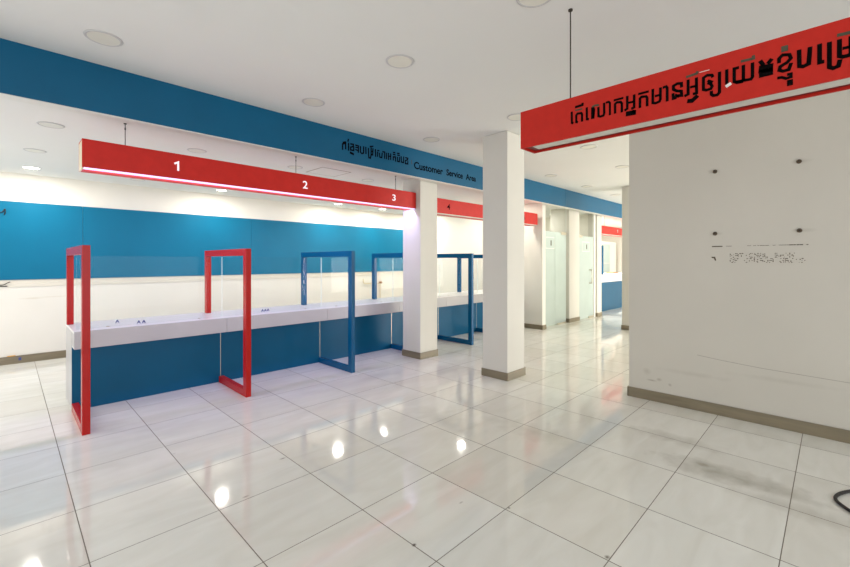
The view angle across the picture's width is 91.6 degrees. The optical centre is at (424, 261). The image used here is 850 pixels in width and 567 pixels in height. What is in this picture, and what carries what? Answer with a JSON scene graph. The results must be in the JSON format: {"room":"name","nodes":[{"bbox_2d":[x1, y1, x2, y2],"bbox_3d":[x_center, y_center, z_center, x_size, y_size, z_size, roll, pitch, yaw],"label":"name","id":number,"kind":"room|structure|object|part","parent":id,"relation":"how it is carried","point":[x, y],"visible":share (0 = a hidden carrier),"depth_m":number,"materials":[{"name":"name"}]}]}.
{"room":"public hall","nodes":[
{"label":"public hall","id":0,"kind":"room"},
{"bbox_2d":[0,171,402,357],"bbox_3d":[-1.159,0.103,10.851,0.150,2.745,20.200,0,0,45],"label":"wall","id":1,"kind":"structure","parent":0,"point":[32,318],"depth_m":7.13,"materials":[{"name":"white paint"}]},
{"bbox_2d":[0,350,65,365],"bbox_3d":[-4.230,1.420,7.629,0.013,0.112,11.300,0,0,45],"label":"baseboard","id":2,"kind":"structure","parent":1,"relation":"attached to","point":[55,354],"depth_m":6.07,"materials":[{"name":"beige tile"}]},
{"bbox_2d":[0,201,82,279],"bbox_3d":[-6.714,-0.294,5.117,0.016,1.125,3.833,0,0,45],"label":"board","id":3,"kind":"object","parent":1,"relation":"attached to","point":[35,238],"visible":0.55,"depth_m":6.11,"materials":[{"name":"blue paint"}]},
{"bbox_2d":[83,207,250,277],"bbox_3d":[-4.441,-0.294,7.415,0.016,1.125,2.626,0,0,45],"label":"board","id":4,"kind":"object","parent":1,"relation":"attached to","point":[169,244],"visible":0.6,"depth_m":7.21,"materials":[{"name":"blue paint"}]},
{"bbox_2d":[0,271,402,286],"bbox_3d":[-4.164,0.321,7.701,0.008,0.100,11.095,0,0,45],"label":"trim","id":5,"kind":"structure","parent":1,"relation":"attached to","point":[37,282],"depth_m":7.30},
{"bbox_2d":[251,219,402,273],"bbox_3d":[-1.887,-0.294,9.997,0.016,1.125,4.629,0,0,45],"label":"board","id":6,"kind":"object","parent":1,"relation":"attached to","point":[274,243],"visible":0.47,"depth_m":9.42,"materials":[{"name":"blue paint"}]},
{"bbox_2d":[0,98,621,227],"bbox_3d":[0.251,-1.319,9.456,4.158,0.100,20.200,0,0,45],"label":"ceiling","id":7,"kind":"structure","parent":0,"point":[19,129],"depth_m":4.92,"materials":[{"name":"white paint"}]},
{"bbox_2d":[21,166,40,169],"bbox_3d":[-5.343,-1.265,5.611,0.200,0.006,0.200,0,0,45],"label":"recessed light","id":8,"kind":"object","parent":7,"relation":"in","point":[26,167],"visible":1,"depth_m":5.58,"materials":[{"name":"white plastic"}]},
{"bbox_2d":[23,148,46,152],"bbox_3d":[-4.473,-1.265,4.741,0.200,0.006,0.200,0,0,45],"label":"recessed light","id":9,"kind":"object","parent":7,"relation":"in","point":[25,149],"visible":1,"depth_m":4.72,"materials":[{"name":"white plastic"}]},
{"bbox_2d":[25,149,44,152],"bbox_3d":[-4.473,-1.266,4.741,0.167,0.004,0.167,0,0,45],"label":"diffuser","id":10,"kind":"object","parent":9,"relation":"attached to","point":[29,150],"depth_m":4.72,"materials":[{"name":"white plastic"}]},
{"bbox_2d":[36,121,64,128],"bbox_3d":[-3.481,-1.265,3.847,0.200,0.006,0.200,0,0,45],"label":"recessed light","id":11,"kind":"object","parent":7,"relation":"in","point":[42,123],"visible":1,"depth_m":3.84,"materials":[{"name":"white plastic"}]},
{"bbox_2d":[39,122,62,127],"bbox_3d":[-3.481,-1.266,3.847,0.167,0.004,0.167,0,0,45],"label":"diffuser","id":12,"kind":"object","parent":11,"relation":"attached to","point":[46,124],"depth_m":3.85,"materials":[{"name":"white plastic"}]},
{"bbox_2d":[130,178,145,180],"bbox_3d":[-4.469,-1.265,6.431,0.200,0.006,0.200,0,0,45],"label":"recessed light","id":13,"kind":"object","parent":7,"relation":"in","point":[134,179],"visible":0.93,"depth_m":6.40,"materials":[{"name":"white plastic"}]},
{"bbox_2d":[187,148,206,152],"bbox_3d":[-2.616,-1.265,4.740,0.200,0.006,0.200,0,0,45],"label":"recessed light","id":14,"kind":"object","parent":7,"relation":"in","point":[195,150],"visible":1,"depth_m":4.72,"materials":[{"name":"white plastic"}]},
{"bbox_2d":[189,149,204,152],"bbox_3d":[-2.616,-1.266,4.740,0.167,0.004,0.167,0,0,45],"label":"diffuser","id":15,"kind":"object","parent":14,"relation":"attached to","point":[191,150],"depth_m":4.72,"materials":[{"name":"white plastic"}]},
{"bbox_2d":[79,123,415,209],"bbox_3d":[-1.592,-1.026,4.949,0.227,0.484,3.912,0,0,45],"label":"hanging sign","id":16,"kind":"object","parent":7,"relation":"hanging from","point":[95,157],"visible":1,"depth_m":4.29,"materials":[{"name":"metal"}]},
{"bbox_2d":[287,165,302,168],"bbox_3d":[-1.753,-1.265,5.579,0.200,0.006,0.200,0,0,45],"label":"recessed light","id":17,"kind":"object","parent":7,"relation":"in","point":[291,166],"visible":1,"depth_m":5.58,"materials":[{"name":"white plastic"}]},
{"bbox_2d":[289,166,300,168],"bbox_3d":[-1.753,-1.266,5.579,0.167,0.004,0.167,0,0,45],"label":"diffuser","id":18,"kind":"object","parent":17,"relation":"attached to","point":[292,167],"depth_m":5.58,"materials":[{"name":"white plastic"}]},
{"bbox_2d":[307,167,350,176],"bbox_3d":[-1.376,-1.267,5.890,0.450,0.004,0.470,0,0,45],"label":"ceiling hatch","id":19,"kind":"object","parent":7,"relation":"attached to","point":[325,171],"visible":1,"depth_m":5.90,"materials":[{"name":"white paint"}]},
{"bbox_2d":[437,198,482,220],"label":"hanging sign","id":20,"kind":"object","parent":7,"relation":"hanging from","point":[455,209],"depth_m":7.01,"materials":[{"name":"plastic"}]},
{"bbox_2d":[602,226,621,236],"bbox_3d":[5.715,-1.008,12.365,0.227,0.522,2.780,0,0,45],"label":"hanging sign","id":21,"kind":"object","parent":7,"relation":"hanging from","point":[606,230],"visible":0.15,"depth_m":11.88,"materials":[{"name":"plastic"}]},
{"bbox_2d":[0,307,849,566],"bbox_3d":[3.306,1.526,6.435,12.750,0.100,20.200,0,0,45],"label":"floor","id":22,"kind":"structure","parent":0,"point":[397,460],"depth_m":2.85,"materials":[{"name":"tile"}]},
{"bbox_2d":[66,245,89,435],"bbox_3d":[-3.352,0.670,3.981,1.335,1.612,0.056,0,0,45],"label":"frame","id":23,"kind":"object","parent":22,"relation":"on","point":[81,414],"visible":1,"depth_m":3.52,"materials":[{"name":"red paint"}]},
{"bbox_3d":[-3.798,0.309,4.422,0.080,0.734,0.056,0,0,45],"label":"post","id":24,"kind":"part","parent":23,"relation":"part of","materials":[{"name":"red paint"}]},
{"bbox_3d":[-3.381,-0.098,4.009,1.254,0.077,0.056,0,0,45],"label":"rail","id":25,"kind":"part","parent":23,"relation":"part of","materials":[{"name":"red metal"}]},
{"bbox_3d":[-3.196,1.438,3.826,0.734,0.075,0.056,0,0,45],"label":"rail","id":26,"kind":"part","parent":23,"relation":"part of","materials":[{"name":"red metal"}]},
{"bbox_3d":[-2.906,0.670,3.539,0.080,1.612,0.056,0,0,45],"label":"post","id":27,"kind":"part","parent":23,"relation":"part of","materials":[{"name":"red metal"}]},
{"bbox_2d":[66,312,226,409],"bbox_3d":[-3.130,1.076,4.703,0.795,0.800,1.391,0,0,45],"label":"counter","id":28,"kind":"object","parent":22,"relation":"on","point":[127,361],"depth_m":4.47,"materials":[{"name":"white laminate"}]},
{"bbox_3d":[-3.681,1.087,4.285,0.539,0.777,0.020,0,0,45],"label":"panel","id":29,"kind":"part","parent":28,"relation":"part of","materials":[{"name":"grey laminate"}]},
{"bbox_2d":[66,312,224,333],"bbox_3d":[-3.136,0.687,4.710,0.778,0.022,1.391,0,0,45],"label":"countertop","id":30,"kind":"structure","parent":28,"relation":"on","point":[76,327],"depth_m":4.63,"materials":[{"name":"white laminate"}]},
{"bbox_3d":[-2.998,1.087,4.573,0.025,0.777,1.391,0,0,45],"label":"panel","id":31,"kind":"part","parent":28,"relation":"part of","materials":[{"name":"blue laminate"}]},
{"bbox_2d":[97,256,221,327],"bbox_3d":[-2.960,0.313,4.558,0.020,0.726,1.360,0,0,45],"label":"glass screen","id":32,"kind":"object","parent":28,"relation":"on","point":[141,256],"visible":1,"depth_m":5.04,"materials":[{"name":"glass"}]},
{"bbox_2d":[205,249,250,397],"bbox_3d":[-2.389,0.670,4.955,1.335,1.612,0.056,0,0,45],"label":"frame","id":33,"kind":"object","parent":22,"relation":"on","point":[244,390],"visible":1,"depth_m":4.50,"materials":[{"name":"red paint"}]},
{"bbox_3d":[-2.835,0.309,5.396,0.080,0.734,0.056,0,0,45],"label":"post","id":34,"kind":"part","parent":33,"relation":"part of","materials":[{"name":"red paint"}]},
{"bbox_3d":[-2.418,-0.098,4.983,1.254,0.077,0.056,0,0,45],"label":"rail","id":35,"kind":"part","parent":33,"relation":"part of","materials":[{"name":"red metal"}]},
{"bbox_3d":[-2.233,1.438,4.800,0.734,0.075,0.056,0,0,45],"label":"rail","id":36,"kind":"part","parent":33,"relation":"part of","materials":[{"name":"red metal"}]},
{"bbox_3d":[-1.943,0.670,4.513,0.080,1.612,0.056,0,0,45],"label":"post","id":37,"kind":"part","parent":33,"relation":"part of","materials":[{"name":"red metal"}]},
{"bbox_2d":[210,304,326,378],"bbox_3d":[-2.156,1.076,5.688,0.795,0.800,1.372,0,0,45],"label":"counter","id":38,"kind":"object","parent":22,"relation":"on","point":[281,339],"depth_m":5.51,"materials":[{"name":"white laminate"}]},
{"bbox_2d":[210,304,325,317],"bbox_3d":[-2.162,0.687,5.694,0.778,0.022,1.372,0,0,45],"label":"countertop","id":39,"kind":"structure","parent":38,"relation":"on","point":[289,308],"depth_m":5.66,"materials":[{"name":"white stone"}]},
{"bbox_3d":[-2.024,1.087,5.558,0.025,0.777,1.372,0,0,45],"label":"panel","id":40,"kind":"part","parent":38,"relation":"part of","materials":[{"name":"blue laminate"}]},
{"bbox_2d":[222,257,319,315],"bbox_3d":[-1.995,0.313,5.534,0.020,0.726,1.365,0,0,45],"label":"glass screen","id":41,"kind":"object","parent":38,"relation":"on","point":[222,257],"visible":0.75,"depth_m":5.05,"materials":[{"name":"glass"}]},
{"bbox_2d":[301,251,354,372],"bbox_3d":[-1.422,0.670,5.932,1.335,1.612,0.056,0,0,45],"label":"frame","id":42,"kind":"object","parent":22,"relation":"on","point":[350,367],"visible":1,"depth_m":5.49,"materials":[{"name":"blue paint"}]},
{"bbox_3d":[-1.868,0.309,6.373,0.080,0.734,0.056,0,0,45],"label":"post","id":43,"kind":"part","parent":42,"relation":"part of","materials":[{"name":"blue paint"}]},
{"bbox_3d":[-1.451,-0.098,5.961,1.254,0.077,0.056,0,0,45],"label":"rail","id":44,"kind":"part","parent":42,"relation":"part of","materials":[{"name":"blue metal"}]},
{"bbox_3d":[-1.266,1.438,5.778,0.734,0.075,0.056,0,0,45],"label":"rail","id":45,"kind":"part","parent":42,"relation":"part of","materials":[{"name":"blue metal"}]},
{"bbox_3d":[-0.976,0.670,5.491,0.080,1.612,0.056,0,0,45],"label":"post","id":46,"kind":"part","parent":42,"relation":"part of","materials":[{"name":"blue metal"}]},
{"bbox_2d":[300,299,398,359],"bbox_3d":[-1.189,1.076,6.665,0.795,0.800,1.372,0,0,45],"label":"counter","id":47,"kind":"object","parent":22,"relation":"on","point":[373,321],"depth_m":6.50,"materials":[{"name":"white laminate"}]},
{"bbox_2d":[300,299,396,307],"bbox_3d":[-1.195,0.687,6.672,0.778,0.022,1.372,0,0,45],"label":"countertop","id":48,"kind":"structure","parent":47,"relation":"on","point":[336,304],"depth_m":6.59,"materials":[{"name":"white laminate"}]},
{"bbox_3d":[-1.058,1.087,6.535,0.025,0.777,1.372,0,0,45],"label":"panel","id":49,"kind":"part","parent":47,"relation":"part of","materials":[{"name":"blue laminate"}]},
{"bbox_2d":[321,258,392,306],"bbox_3d":[-1.028,0.313,6.511,0.020,0.726,1.365,0,0,45],"label":"glass screen","id":50,"kind":"object","parent":47,"relation":"on","point":[321,258],"visible":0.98,"depth_m":6.03,"materials":[{"name":"glass"}]},
{"bbox_2d":[372,253,402,350],"bbox_3d":[-0.562,0.670,7.015,1.035,1.612,0.056,0,0,45],"label":"frame","id":51,"kind":"object","parent":22,"relation":"on","point":[375,256],"visible":0.67,"depth_m":7.30,"materials":[{"name":"blue paint"}]},
{"bbox_3d":[-0.901,0.309,7.351,0.080,0.734,0.056,0,0,45],"label":"post","id":52,"kind":"part","parent":51,"relation":"part of","materials":[{"name":"blue metal"}]},
{"bbox_3d":[-0.562,-0.098,7.015,1.035,0.077,0.056,0,0,45],"label":"rail","id":53,"kind":"part","parent":51,"relation":"part of","materials":[{"name":"blue metal"}]},
{"bbox_3d":[-0.377,1.438,6.833,0.515,0.075,0.056,0,0,45],"label":"rail","id":54,"kind":"part","parent":51,"relation":"part of","materials":[{"name":"blue metal"}]},
{"bbox_2d":[377,296,445,344],"bbox_3d":[-0.296,1.076,7.568,0.795,0.800,1.162,0,0,45],"label":"counter","id":55,"kind":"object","parent":22,"relation":"on","point":[397,317],"depth_m":7.14,"materials":[{"name":"white laminate"}]},
{"bbox_2d":[377,296,443,301],"bbox_3d":[-0.302,0.687,7.575,0.778,0.022,1.162,0,0,45],"label":"countertop","id":56,"kind":"structure","parent":55,"relation":"on","point":[400,298],"depth_m":7.48,"materials":[{"name":"white laminate"}]},
{"bbox_3d":[-0.164,1.087,7.438,0.025,0.777,1.162,0,0,45],"label":"panel","id":57,"kind":"part","parent":55,"relation":"part of","materials":[{"name":"blue laminate"}]},
{"bbox_2d":[402,179,437,359],"bbox_3d":[-0.077,0.104,6.472,0.412,2.743,0.395,0,0,45],"label":"pillar","id":58,"kind":"structure","parent":22,"relation":"on","point":[420,223],"depth_m":6.33,"materials":[{"name":"white paint"}]},
{"bbox_3d":[-0.077,1.427,6.472,0.412,0.098,0.395,0,0,45],"label":"skirting","id":59,"kind":"part","parent":58,"relation":"part of","materials":[{"name":"beige tile"}]},
{"bbox_2d":[437,253,473,344],"bbox_3d":[0.364,0.670,7.738,1.335,1.612,0.056,0,0,45],"label":"frame","id":60,"kind":"object","parent":22,"relation":"on","point":[470,256],"visible":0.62,"depth_m":7.29,"materials":[{"name":"blue paint"}]},
{"bbox_3d":[0.335,-0.098,7.767,1.254,0.077,0.056,0,0,45],"label":"rail","id":61,"kind":"part","parent":60,"relation":"part of","materials":[{"name":"blue metal"}]},
{"bbox_3d":[0.520,1.438,7.584,0.734,0.075,0.056,0,0,45],"label":"rail","id":62,"kind":"part","parent":60,"relation":"part of","materials":[{"name":"blue metal"}]},
{"bbox_3d":[0.810,0.670,7.297,0.080,1.612,0.056,0,0,45],"label":"post","id":63,"kind":"part","parent":60,"relation":"part of","materials":[{"name":"blue metal"}]},
{"bbox_2d":[437,292,482,335],"bbox_3d":[0.528,1.076,8.402,0.795,0.800,1.177,0,0,45],"label":"counter","id":64,"kind":"object","parent":22,"relation":"on","point":[452,318],"depth_m":8.15,"materials":[{"name":"white laminate"}]},
{"bbox_3d":[0.660,1.087,8.272,0.025,0.777,1.177,0,0,45],"label":"panel","id":65,"kind":"part","parent":64,"relation":"part of","materials":[{"name":"blue laminate"}]},
{"bbox_2d":[437,292,478,296],"bbox_3d":[0.522,0.687,8.408,0.778,0.022,1.177,0,0,45],"label":"countertop","id":66,"kind":"structure","parent":64,"relation":"on","point":[449,294],"depth_m":8.37,"materials":[{"name":"white laminate"}]},
{"bbox_2d":[439,258,477,296],"bbox_3d":[0.689,0.313,8.248,0.020,0.726,1.170,0,0,45],"label":"glass screen","id":67,"kind":"object","parent":64,"relation":"on","point":[439,258],"visible":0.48,"depth_m":7.83,"materials":[{"name":"glass"}]},
{"bbox_2d":[457,255,482,332],"bbox_3d":[1.194,0.670,8.577,1.335,1.612,0.056,0,0,45],"label":"frame","id":68,"kind":"object","parent":22,"relation":"on","point":[475,256],"visible":0.35,"depth_m":8.99,"materials":[{"name":"blue paint"}]},
{"bbox_3d":[0.748,0.309,9.018,0.080,0.734,0.056,0,0,45],"label":"post","id":69,"kind":"part","parent":68,"relation":"part of","materials":[{"name":"blue metal"}]},
{"bbox_2d":[461,290,482,327],"bbox_3d":[1.344,1.076,9.227,0.795,0.800,1.137,0,0,45],"label":"counter","id":70,"kind":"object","parent":22,"relation":"on","point":[479,305],"depth_m":8.78,"materials":[{"name":"white laminate"}]},
{"bbox_2d":[461,290,482,293],"bbox_3d":[1.338,0.687,9.233,0.778,0.022,1.137,0,0,45],"label":"countertop","id":71,"kind":"structure","parent":70,"relation":"on","point":[475,291],"depth_m":9.20,"materials":[{"name":"white laminate"}]},
{"bbox_3d":[1.476,1.087,9.097,0.025,0.777,1.137,0,0,45],"label":"panel","id":72,"kind":"part","parent":70,"relation":"part of","materials":[{"name":"blue laminate"}]},
{"bbox_2d":[481,131,525,380],"bbox_3d":[1.018,-0.066,5.356,0.399,3.083,0.416,0,0,45],"label":"pillar","id":73,"kind":"structure","parent":22,"relation":"on","point":[503,155],"depth_m":5.21,"materials":[{"name":"white paint"}]},
{"bbox_3d":[1.018,1.427,5.356,0.399,0.098,0.416,0,0,45],"label":"skirting","id":74,"kind":"part","parent":73,"relation":"part of","materials":[{"name":"beige tile"}]},
{"bbox_2d":[555,232,566,324],"bbox_3d":[3.195,0.395,9.744,0.040,2.159,0.550,0,0,45],"label":"door","id":75,"kind":"structure","parent":22,"relation":"on","point":[560,237],"depth_m":9.73,"materials":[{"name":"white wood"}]},
{"bbox_2d":[550,209,579,322],"bbox_3d":[3.474,0.104,10.271,0.519,2.743,0.574,0,0,45],"label":"wall","id":76,"kind":"structure","parent":22,"relation":"on","point":[561,220],"depth_m":10.04,"materials":[{"name":"white paint"}]},
{"bbox_3d":[3.474,1.427,10.271,0.519,0.098,0.574,0,0,45],"label":"skirting","id":77,"kind":"part","parent":76,"relation":"part of","materials":[{"name":"beige tile"}]},
{"bbox_2d":[579,235,593,318],"bbox_3d":[4.163,0.410,10.601,0.111,2.129,0.870,0,0,45],"label":"door","id":78,"kind":"structure","parent":22,"relation":"on","point":[585,243],"depth_m":10.60,"materials":[{"name":"white wood"}]},
{"bbox_2d":[588,214,601,316],"bbox_3d":[4.591,0.104,11.177,0.274,2.743,0.314,0,0,45],"label":"pillar","id":79,"kind":"structure","parent":22,"relation":"on","point":[598,217],"depth_m":11.09,"materials":[{"name":"white paint"}]},
{"bbox_2d":[592,214,595,316],"bbox_3d":[4.488,0.105,10.987,0.050,2.742,0.115,0,0,45],"label":"trim","id":80,"kind":"structure","parent":79,"relation":"attached to","point":[593,215],"depth_m":10.96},
{"bbox_2d":[602,241,615,272],"bbox_3d":[6.544,0.326,15.469,0.550,2.300,2.000,0,0,45],"label":"glass screen","id":81,"kind":"object","parent":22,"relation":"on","point":[609,247],"visible":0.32,"depth_m":15.49,"materials":[{"name":"clear glass"}]},
{"bbox_3d":[6.648,-0.074,15.226,0.010,1.100,0.800,0,0,45],"label":"door","id":82,"kind":"part","parent":81,"relation":"part of","materials":[{"name":"clear glass"}]},
{"bbox_2d":[602,272,621,310],"bbox_3d":[6.042,0.943,13.504,0.800,1.065,4.700,0,0,45],"label":"counter","id":83,"kind":"object","parent":22,"relation":"on","point":[611,283],"depth_m":12.63,"materials":[{"name":"blue laminate"}]},
{"bbox_2d":[602,246,603,274],"bbox_3d":[5.226,-0.032,12.736,0.520,0.884,0.060,0,0,45],"label":"frame","id":84,"kind":"object","parent":83,"relation":"on","point":[602,246],"visible":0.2,"depth_m":12.55,"materials":[{"name":"blue paint"}]},
{"bbox_2d":[602,272,621,275],"bbox_3d":[6.042,0.423,13.504,0.800,0.024,4.700,0,0,45],"label":"countertop","id":85,"kind":"structure","parent":83,"relation":"on","point":[619,273],"depth_m":12.73,"materials":[{"name":"white laminate"}]},
{"bbox_2d":[621,186,628,329],"bbox_3d":[4.531,-0.066,8.937,0.409,3.083,0.424,0,0,45],"label":"pillar","id":86,"kind":"structure","parent":22,"relation":"on","point":[625,190],"depth_m":8.88,"materials":[{"name":"white paint"}]},
{"bbox_3d":[4.531,1.427,8.937,0.409,0.098,0.424,0,0,45],"label":"skirting","id":87,"kind":"part","parent":86,"relation":"part of","materials":[{"name":"beige tile"}]},
{"bbox_2d":[833,489,849,511],"bbox_3d":[2.735,1.466,2.352,0.518,0.019,0.583,0,0,-11],"label":"cable","id":88,"kind":"object","parent":22,"relation":"on","point":[840,493],"visible":1,"depth_m":2.55,"materials":[{"name":"black rubber"}]},
{"bbox_2d":[0,0,849,203],"bbox_3d":[4.788,-1.669,4.969,8.580,0.120,20.200,0,0,45],"label":"ceiling","id":89,"kind":"structure","parent":0,"point":[477,64],"depth_m":3.16,"materials":[{"name":"white paint"}]},
{"bbox_2d":[83,29,122,46],"bbox_3d":[-2.318,-1.605,2.982,0.230,0.006,0.230,0,0,45],"label":"recessed light","id":90,"kind":"object","parent":89,"relation":"in","point":[104,38],"visible":1,"depth_m":2.97,"materials":[{"name":"white plastic"}]},
{"bbox_2d":[87,31,119,45],"bbox_3d":[-2.318,-1.606,2.982,0.192,0.004,0.192,0,0,45],"label":"diffuser","id":91,"kind":"object","parent":90,"relation":"attached to","point":[104,38],"depth_m":2.98,"materials":[{"name":"white plastic"}]},
{"bbox_2d":[0,38,564,207],"bbox_3d":[-1.114,-1.407,5.026,0.117,0.402,11.980,0,0,45],"label":"fascia board","id":92,"kind":"object","parent":89,"relation":"attached to","point":[28,74],"visible":1,"depth_m":3.94,"materials":[{"name":"blue laminate"}]},
{"bbox_2d":[302,98,324,106],"bbox_3d":[-1.126,-1.605,4.180,0.230,0.006,0.230,0,0,45],"label":"recessed light","id":93,"kind":"object","parent":89,"relation":"in","point":[315,102],"visible":1,"depth_m":4.18,"materials":[{"name":"white plastic"}]},
{"bbox_2d":[304,99,322,105],"bbox_3d":[-1.126,-1.606,4.180,0.192,0.004,0.192,0,0,45],"label":"diffuser","id":94,"kind":"object","parent":93,"relation":"attached to","point":[310,102],"depth_m":4.18,"materials":[{"name":"white plastic"}]},
{"bbox_2d":[386,54,413,67],"bbox_3d":[-0.202,-1.605,3.327,0.230,0.006,0.230,0,0,45],"label":"recessed light","id":95,"kind":"object","parent":89,"relation":"in","point":[397,60],"visible":1,"depth_m":3.32,"materials":[{"name":"white plastic"}]},
{"bbox_2d":[388,56,411,66],"bbox_3d":[-0.202,-1.606,3.327,0.192,0.004,0.192,0,0,45],"label":"diffuser","id":96,"kind":"object","parent":95,"relation":"attached to","point":[393,61],"depth_m":3.32,"materials":[{"name":"white plastic"}]},
{"bbox_2d":[423,137,439,141],"bbox_3d":[0.086,-1.605,5.463,0.230,0.006,0.230,0,0,45],"label":"recessed light","id":97,"kind":"object","parent":89,"relation":"in","point":[427,139],"visible":1,"depth_m":5.45,"materials":[{"name":"white plastic"}]},
{"bbox_2d":[507,113,520,120],"bbox_3d":[1.030,-1.605,4.610,0.230,0.006,0.230,0,0,45],"label":"recessed light","id":98,"kind":"object","parent":89,"relation":"in","point":[513,117],"visible":0.7,"depth_m":4.62,"materials":[{"name":"white plastic"}]},
{"bbox_2d":[509,114,520,119],"bbox_3d":[1.030,-1.606,4.610,0.192,0.004,0.192,0,0,45],"label":"diffuser","id":99,"kind":"object","parent":98,"relation":"attached to","point":[513,116],"depth_m":4.61,"materials":[{"name":"white plastic"}]},
{"bbox_2d":[524,212,537,225],"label":"hanging sign","id":100,"kind":"object","parent":89,"relation":"hanging from","point":[530,219],"depth_m":8.66,"materials":[{"name":"plastic"}]},
{"bbox_2d":[516,0,550,7],"bbox_3d":[0.667,-1.605,2.505,0.230,0.006,0.230,0,0,45],"label":"recessed light","id":101,"kind":"object","parent":89,"relation":"in","point":[524,3],"visible":1,"depth_m":2.57,"materials":[{"name":"white plastic"}]},
{"bbox_2d":[519,0,547,5],"bbox_3d":[0.667,-1.606,2.505,0.192,0.004,0.192,0,0,45],"label":"diffuser","id":102,"kind":"object","parent":101,"relation":"attached to","point":[521,2],"depth_m":2.56,"materials":[{"name":"white plastic"}]},
{"bbox_2d":[580,144,596,148],"bbox_3d":[2.304,-1.605,5.813,0.230,0.006,0.230,0,0,45],"label":"recessed light","id":103,"kind":"object","parent":89,"relation":"in","point":[591,146],"visible":1,"depth_m":5.78,"materials":[{"name":"white plastic"}]},
{"bbox_2d":[582,145,595,148],"bbox_3d":[2.304,-1.606,5.813,0.192,0.004,0.192,0,0,45],"label":"diffuser","id":104,"kind":"object","parent":103,"relation":"attached to","point":[585,146],"depth_m":5.78,"materials":[{"name":"white plastic"}]},
{"bbox_2d":[562,189,621,219],"bbox_3d":[5.990,-1.407,12.209,0.117,0.402,8.214,0,0,45],"label":"fascia board","id":105,"kind":"object","parent":89,"relation":"attached to","point":[575,201],"visible":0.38,"depth_m":10.25,"materials":[{"name":"blue laminate"}]},
{"bbox_2d":[615,165,628,167],"bbox_3d":[3.355,-1.605,7.033,0.230,0.006,0.230,0,0,45],"label":"recessed light","id":106,"kind":"object","parent":89,"relation":"in","point":[620,166],"visible":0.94,"depth_m":7.00,"materials":[{"name":"white plastic"}]},
{"bbox_2d":[521,8,849,153],"bbox_3d":[1.635,-1.184,1.943,2.607,0.848,0.181,0,0,45],"label":"hanging sign","id":107,"kind":"object","parent":89,"relation":"hanging from","point":[815,61],"visible":1,"depth_m":2.08,"materials":[{"name":"plastic"}]},
{"bbox_3d":[0.930,-1.308,2.643,0.027,0.601,0.027,0,0,45],"label":"suspension rod","id":108,"kind":"part","parent":107,"relation":"part of","materials":[{"name":"metal"}]},
{"bbox_2d":[533,78,849,148],"bbox_3d":[1.643,-0.776,1.923,2.527,0.008,0.119,0,0,45],"label":"diffuser","id":109,"kind":"object","parent":107,"relation":"attached to","point":[624,125],"depth_m":2.29,"materials":[{"name":"plastic"}]},
{"bbox_2d":[437,203,545,324],"bbox_3d":[1.181,0.103,10.323,3.920,2.745,0.140,0,0,45],"label":"wall partition","id":110,"kind":"structure","parent":0,"point":[454,235],"depth_m":10.04,"materials":[{"name":"white paint"}]},
{"bbox_2d":[524,323,545,329],"bbox_3d":[1.192,1.428,10.309,3.916,0.095,0.165,0,0,45],"label":"baseboard","id":111,"kind":"structure","parent":110,"relation":"attached to","point":[533,326],"depth_m":9.01,"materials":[{"name":"beige tile"}]},
{"bbox_2d":[546,231,554,326],"bbox_3d":[2.777,0.396,9.318,0.014,2.140,0.635,0,0,45],"label":"door","id":112,"kind":"structure","parent":110,"relation":"in","point":[550,236],"depth_m":9.39,"materials":[{"name":"white wood"}]},
{"bbox_2d":[546,214,587,236],"bbox_3d":[3.941,0.103,11.820,1.570,2.745,0.150,0,0,45],"label":"wall","id":113,"kind":"structure","parent":0,"point":[583,219],"depth_m":11.34,"materials":[{"name":"white paint"}]},
{"bbox_2d":[602,235,621,271],"bbox_3d":[10.461,-0.117,13.670,12.750,3.185,0.150,0,0,45],"label":"wall","id":114,"kind":"structure","parent":0,"point":[618,240],"depth_m":16.37,"materials":[{"name":"white paint"}]},
{"bbox_2d":[629,89,849,429],"bbox_3d":[4.353,-0.067,2.550,5.797,3.085,0.152,0,0,45],"label":"wall","id":115,"kind":"structure","parent":0,"point":[752,315],"depth_m":3.80,"materials":[{"name":"white paint"}]},
{"bbox_2d":[627,385,849,443],"bbox_3d":[4.347,1.423,2.554,5.811,0.105,0.174,0,0,45],"label":"baseboard","id":116,"kind":"structure","parent":115,"relation":"attached to","point":[827,432],"depth_m":3.80,"materials":[{"name":"beige tile"}]}
]}

